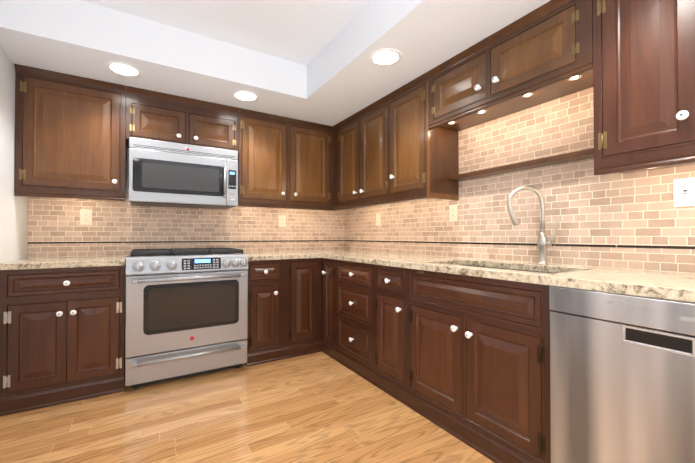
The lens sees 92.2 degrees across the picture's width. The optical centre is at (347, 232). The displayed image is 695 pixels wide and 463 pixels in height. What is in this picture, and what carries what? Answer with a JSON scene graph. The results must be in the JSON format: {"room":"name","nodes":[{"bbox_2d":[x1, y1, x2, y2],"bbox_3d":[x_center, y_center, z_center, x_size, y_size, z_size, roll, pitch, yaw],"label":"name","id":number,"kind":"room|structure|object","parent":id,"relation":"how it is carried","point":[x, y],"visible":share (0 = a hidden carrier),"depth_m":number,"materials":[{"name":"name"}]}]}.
{"room":"kitchen","nodes":[
{"label":"kitchen","id":0,"kind":"room"},
{"bbox_2d":[0,46,27,262],"bbox_3d":[-0.987,-0.230,0.095,0.100,2.630,5.700,0,-1,-32],"label":"wall","id":1,"kind":"structure","parent":0,"point":[13,224],"depth_m":2.19,"materials":[{"name":"white paint"}]},
{"bbox_2d":[127,148,128,192],"bbox_3d":[-1.264,-0.198,3.329,3.015,2.630,0.100,0,-1,-32],"label":"wall","id":2,"kind":"structure","parent":0,"point":[127,170],"depth_m":2.89,"materials":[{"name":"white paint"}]},
{"bbox_2d":[14,64,126,200],"bbox_3d":[-2.069,-0.694,2.559,0.626,0.888,0.355,0,-1,-32],"label":"upper cabinet","id":3,"kind":"object","parent":2,"relation":"attached to","point":[70,137],"visible":1,"depth_m":2.42,"materials":[{"name":"brown wood"}]},
{"bbox_2d":[126,86,239,152],"bbox_3d":[-1.433,-0.933,2.952,0.862,0.403,0.355,0,-1,-32],"label":"upper cabinet","id":4,"kind":"object","parent":2,"relation":"attached to","point":[155,115],"visible":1,"depth_m":2.80,"materials":[{"name":"brown wood"}]},
{"bbox_2d":[129,137,237,208],"bbox_3d":[-1.406,-0.482,2.899,0.810,0.493,0.464,0,-1,-32],"label":"over-the-range microwave","id":5,"kind":"object","parent":4,"relation":"attached to","point":[166,174],"visible":1,"depth_m":2.73,"materials":[{"name":"silver metal"}]},
{"bbox_2d":[27,193,343,257],"bbox_3d":[-1.234,-0.053,3.280,2.814,0.580,0.011,0,-1,-32],"label":"wall tile","id":6,"kind":"structure","parent":2,"relation":"attached to","point":[55,228],"depth_m":3.03,"materials":[{"name":"stone"}]},
{"bbox_2d":[80,209,91,224],"bbox_3d":[-2.129,-0.129,2.723,0.080,0.128,0.008,0,-1,-32],"label":"electrical outlet","id":7,"kind":"object","parent":6,"relation":"attached to","point":[85,216],"visible":1,"depth_m":2.72,"materials":[{"name":"beige plastic"}]},
{"bbox_2d":[279,215,285,226],"bbox_3d":[-0.702,-0.128,3.600,0.080,0.128,0.008,0,-1,-32],"label":"electrical outlet","id":8,"kind":"object","parent":6,"relation":"attached to","point":[282,220],"visible":1,"depth_m":3.60,"materials":[{"name":"beige plastic"}]},
{"bbox_2d":[238,108,293,207],"bbox_3d":[-0.860,-0.706,3.321,0.500,0.847,0.321,0,-1,-32],"label":"upper cabinet","id":9,"kind":"object","parent":2,"relation":"attached to","point":[286,162],"depth_m":3.19,"materials":[{"name":"brown wood"}]},
{"bbox_2d":[294,120,333,209],"bbox_3d":[-0.457,-0.704,3.570,0.532,0.847,0.321,0,-1,-32],"label":"upper cabinet","id":10,"kind":"object","parent":2,"relation":"attached to","point":[313,143],"depth_m":3.45,"materials":[{"name":"brown wood"}]},
{"bbox_2d":[322,208,353,210],"bbox_3d":[-0.118,-0.702,3.778,0.373,0.847,0.321,0,-1,-32],"label":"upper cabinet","id":11,"kind":"object","parent":2,"relation":"attached to","point":[331,209],"depth_m":3.55,"materials":[{"name":"brown wood"}]},
{"bbox_2d":[82,0,369,65],"bbox_3d":[0.228,-1.487,0.913,2.815,0.100,5.600,0,-1,-32],"label":"ceiling","id":12,"kind":"structure","parent":0,"point":[304,32],"depth_m":2.23,"materials":[{"name":"white paint"}]},
{"bbox_2d":[0,351,494,462],"bbox_3d":[0.228,1.123,0.887,3.015,0.060,5.800,0,-1,-32],"label":"floor","id":13,"kind":"structure","parent":0,"point":[320,407],"depth_m":1.92,"materials":[{"name":"brown wood"}]},
{"bbox_2d":[0,264,125,415],"bbox_3d":[-1.990,0.669,2.429,0.638,0.879,0.634,0,-1,-32],"label":"base cabinet","id":14,"kind":"object","parent":13,"relation":"on","point":[62,335],"visible":1,"depth_m":2.17,"materials":[{"name":"brown wood"}]},
{"bbox_2d":[0,256,127,269],"bbox_3d":[-1.994,0.208,2.438,0.640,0.040,0.625,0,-1,-32],"label":"countertop","id":15,"kind":"structure","parent":14,"relation":"on","point":[91,261],"depth_m":2.23,"materials":[{"name":"stone"}]},
{"bbox_2d":[125,248,247,388],"bbox_3d":[-1.329,0.624,2.776,0.835,0.976,0.728,0,-1,-32],"label":"range","id":16,"kind":"object","parent":13,"relation":"on","point":[186,312],"visible":1,"depth_m":2.50,"materials":[{"name":"silver metal"}]},
{"bbox_2d":[244,258,321,365],"bbox_3d":[-0.696,0.677,3.236,0.713,0.880,0.614,0,-1,-32],"label":"base cabinet","id":17,"kind":"object","parent":13,"relation":"on","point":[284,308],"visible":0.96,"depth_m":2.94,"materials":[{"name":"brown wood"}]},
{"bbox_2d":[237,251,319,260],"bbox_3d":[-0.711,0.216,3.224,0.671,0.040,0.630,0,-1,-32],"label":"countertop","id":18,"kind":"structure","parent":17,"relation":"on","point":[252,256],"depth_m":3.03,"materials":[{"name":"stone"}]},
{"bbox_2d":[322,258,333,358],"bbox_3d":[0.083,0.677,3.220,0.600,0.880,0.261,0,-1,-32],"label":"base cabinet","id":19,"kind":"object","parent":13,"relation":"on","point":[327,264],"depth_m":3.08,"materials":[{"name":"brown wood"}]},
{"bbox_2d":[334,260,369,381],"bbox_3d":[0.298,0.673,2.871,0.600,0.880,0.559,0,-1,-32],"label":"base cabinet","id":20,"kind":"object","parent":13,"relation":"on","point":[351,279],"depth_m":2.71,"materials":[{"name":"brown wood"}]},
{"bbox_2d":[370,264,469,404],"bbox_3d":[0.539,0.669,2.479,0.600,0.880,0.360,0,-1,-32],"label":"base cabinet","id":21,"kind":"object","parent":13,"relation":"on","point":[392,289],"depth_m":2.26,"materials":[{"name":"brown wood"}]},
{"bbox_2d":[320,250,694,302],"bbox_3d":[0.722,0.302,2.161,0.630,0.232,3.940,0,-1,-32],"label":"countertop","id":22,"kind":"structure","parent":21,"relation":"on","point":[665,285],"depth_m":1.52,"materials":[{"name":"stone"}]},
{"bbox_2d":[507,185,557,264],"bbox_3d":[1.075,-0.049,1.940,0.207,0.465,0.200,0,-1,-32],"label":"faucet","id":23,"kind":"object","parent":22,"relation":"on","point":[543,243],"visible":1,"depth_m":1.96,"materials":[{"name":"silver metal"}]},
{"bbox_2d":[406,298,550,462],"bbox_3d":[0.871,0.794,1.938,0.600,0.620,0.907,0,-1,-32],"label":"base cabinet","id":24,"kind":"object","parent":13,"relation":"on","point":[465,359],"depth_m":1.67,"materials":[{"name":"brown wood"}]},
{"bbox_2d":[549,286,694,462],"bbox_3d":[1.248,0.658,1.281,0.611,0.878,0.601,0,-1,-32],"label":"dishwasher","id":25,"kind":"object","parent":13,"relation":"on","point":[622,378],"visible":0.94,"depth_m":1.18,"materials":[{"name":"silver metal"}]},
{"bbox_2d":[0,0,550,125],"bbox_3d":[0.228,-1.297,0.911,2.815,0.280,5.600,0,-1,-32],"label":"ceiling","id":26,"kind":"structure","parent":0,"point":[339,77],"depth_m":2.24,"materials":[{"name":"white paint"}]},
{"bbox_2d":[106,62,141,76],"bbox_3d":[-1.559,-1.139,2.335,0.210,0.006,0.210,0,-1,-32],"label":"recessed light","id":27,"kind":"object","parent":26,"relation":"in","point":[121,68],"visible":1,"depth_m":2.33,"materials":[{"name":"white"}]},
{"bbox_2d":[232,90,258,100],"bbox_3d":[-0.845,-1.135,2.774,0.210,0.006,0.210,0,-1,-32],"label":"recessed light","id":28,"kind":"object","parent":26,"relation":"in","point":[242,95],"visible":1,"depth_m":2.76,"materials":[{"name":"white"}]},
{"bbox_2d":[370,48,401,65],"bbox_3d":[0.249,-1.141,2.178,0.210,0.006,0.210,0,-1,-32],"label":"recessed light","id":29,"kind":"object","parent":26,"relation":"in","point":[386,56],"visible":1,"depth_m":2.17,"materials":[{"name":"white"}]},
{"bbox_3d":[1.496,-0.215,1.621,0.100,2.630,5.700,0,-1,-32],"label":"wall","id":30,"kind":"structure","parent":0,"visible":0},
{"bbox_2d":[333,113,378,208],"bbox_3d":[0.123,-0.705,3.437,0.321,0.847,0.515,0,-1,-32],"label":"upper cabinet","id":31,"kind":"object","parent":30,"relation":"attached to","point":[345,132],"depth_m":3.36,"materials":[{"name":"brown wood"}]},
{"bbox_2d":[357,97,408,204],"bbox_3d":[0.361,-0.709,3.050,0.321,0.847,0.485,0,-1,-32],"label":"upper cabinet","id":32,"kind":"object","parent":30,"relation":"attached to","point":[371,119],"depth_m":2.99,"materials":[{"name":"brown wood"}]},
{"bbox_2d":[385,73,458,200],"bbox_3d":[0.588,-0.713,2.681,0.321,0.847,0.478,0,-1,-32],"label":"upper cabinet","id":33,"kind":"object","parent":30,"relation":"attached to","point":[391,148],"depth_m":2.53,"materials":[{"name":"brown wood"}]},
{"bbox_2d":[425,0,592,130],"bbox_3d":[0.968,-0.944,2.033,0.355,0.400,1.027,0,-1,-32],"label":"upper cabinet","id":34,"kind":"object","parent":30,"relation":"attached to","point":[542,54],"visible":1,"depth_m":1.86,"materials":[{"name":"brown wood"}]},
{"bbox_2d":[344,87,694,273],"bbox_3d":[0.993,-0.312,2.335,0.011,1.080,3.942,0,-1,-32],"label":"wall tile","id":35,"kind":"structure","parent":30,"relation":"attached to","point":[634,221],"depth_m":2.00,"materials":[{"name":"stone"}]},
{"bbox_2d":[376,213,380,225],"bbox_3d":[0.315,-0.138,3.422,0.008,0.128,0.080,0,-1,-32],"label":"electrical outlet","id":36,"kind":"object","parent":35,"relation":"attached to","point":[378,219],"visible":1,"depth_m":3.42,"materials":[{"name":"beige plastic"}]},
{"bbox_2d":[449,205,457,221],"bbox_3d":[0.822,-0.152,2.597,0.008,0.128,0.080,0,-1,-32],"label":"electrical outlet","id":37,"kind":"object","parent":35,"relation":"attached to","point":[453,213],"visible":1,"depth_m":2.59,"materials":[{"name":"beige plastic"}]},
{"bbox_2d":[450,148,593,180],"bbox_3d":[1.075,-0.415,2.094,0.105,0.030,1.023,0,-1,-32],"label":"shelf ledge","id":38,"kind":"object","parent":35,"relation":"attached to","point":[562,158],"visible":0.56,"depth_m":2.01,"materials":[{"name":"brown wood"}]},
{"bbox_2d":[673,177,694,206],"bbox_3d":[1.504,-0.182,1.488,0.008,0.128,0.080,0,-1,-32],"label":"outlet","id":39,"kind":"object","parent":35,"relation":"attached to","point":[683,192],"visible":1,"depth_m":1.49,"materials":[{"name":"white plastic"}]},
{"bbox_2d":[593,0,694,175],"bbox_3d":[1.451,-0.707,1.245,0.355,0.888,0.818,0,-1,-32],"label":"upper cabinet","id":40,"kind":"object","parent":30,"relation":"attached to","point":[644,82],"visible":1,"depth_m":1.37,"materials":[{"name":"brown wood"}]}
]}

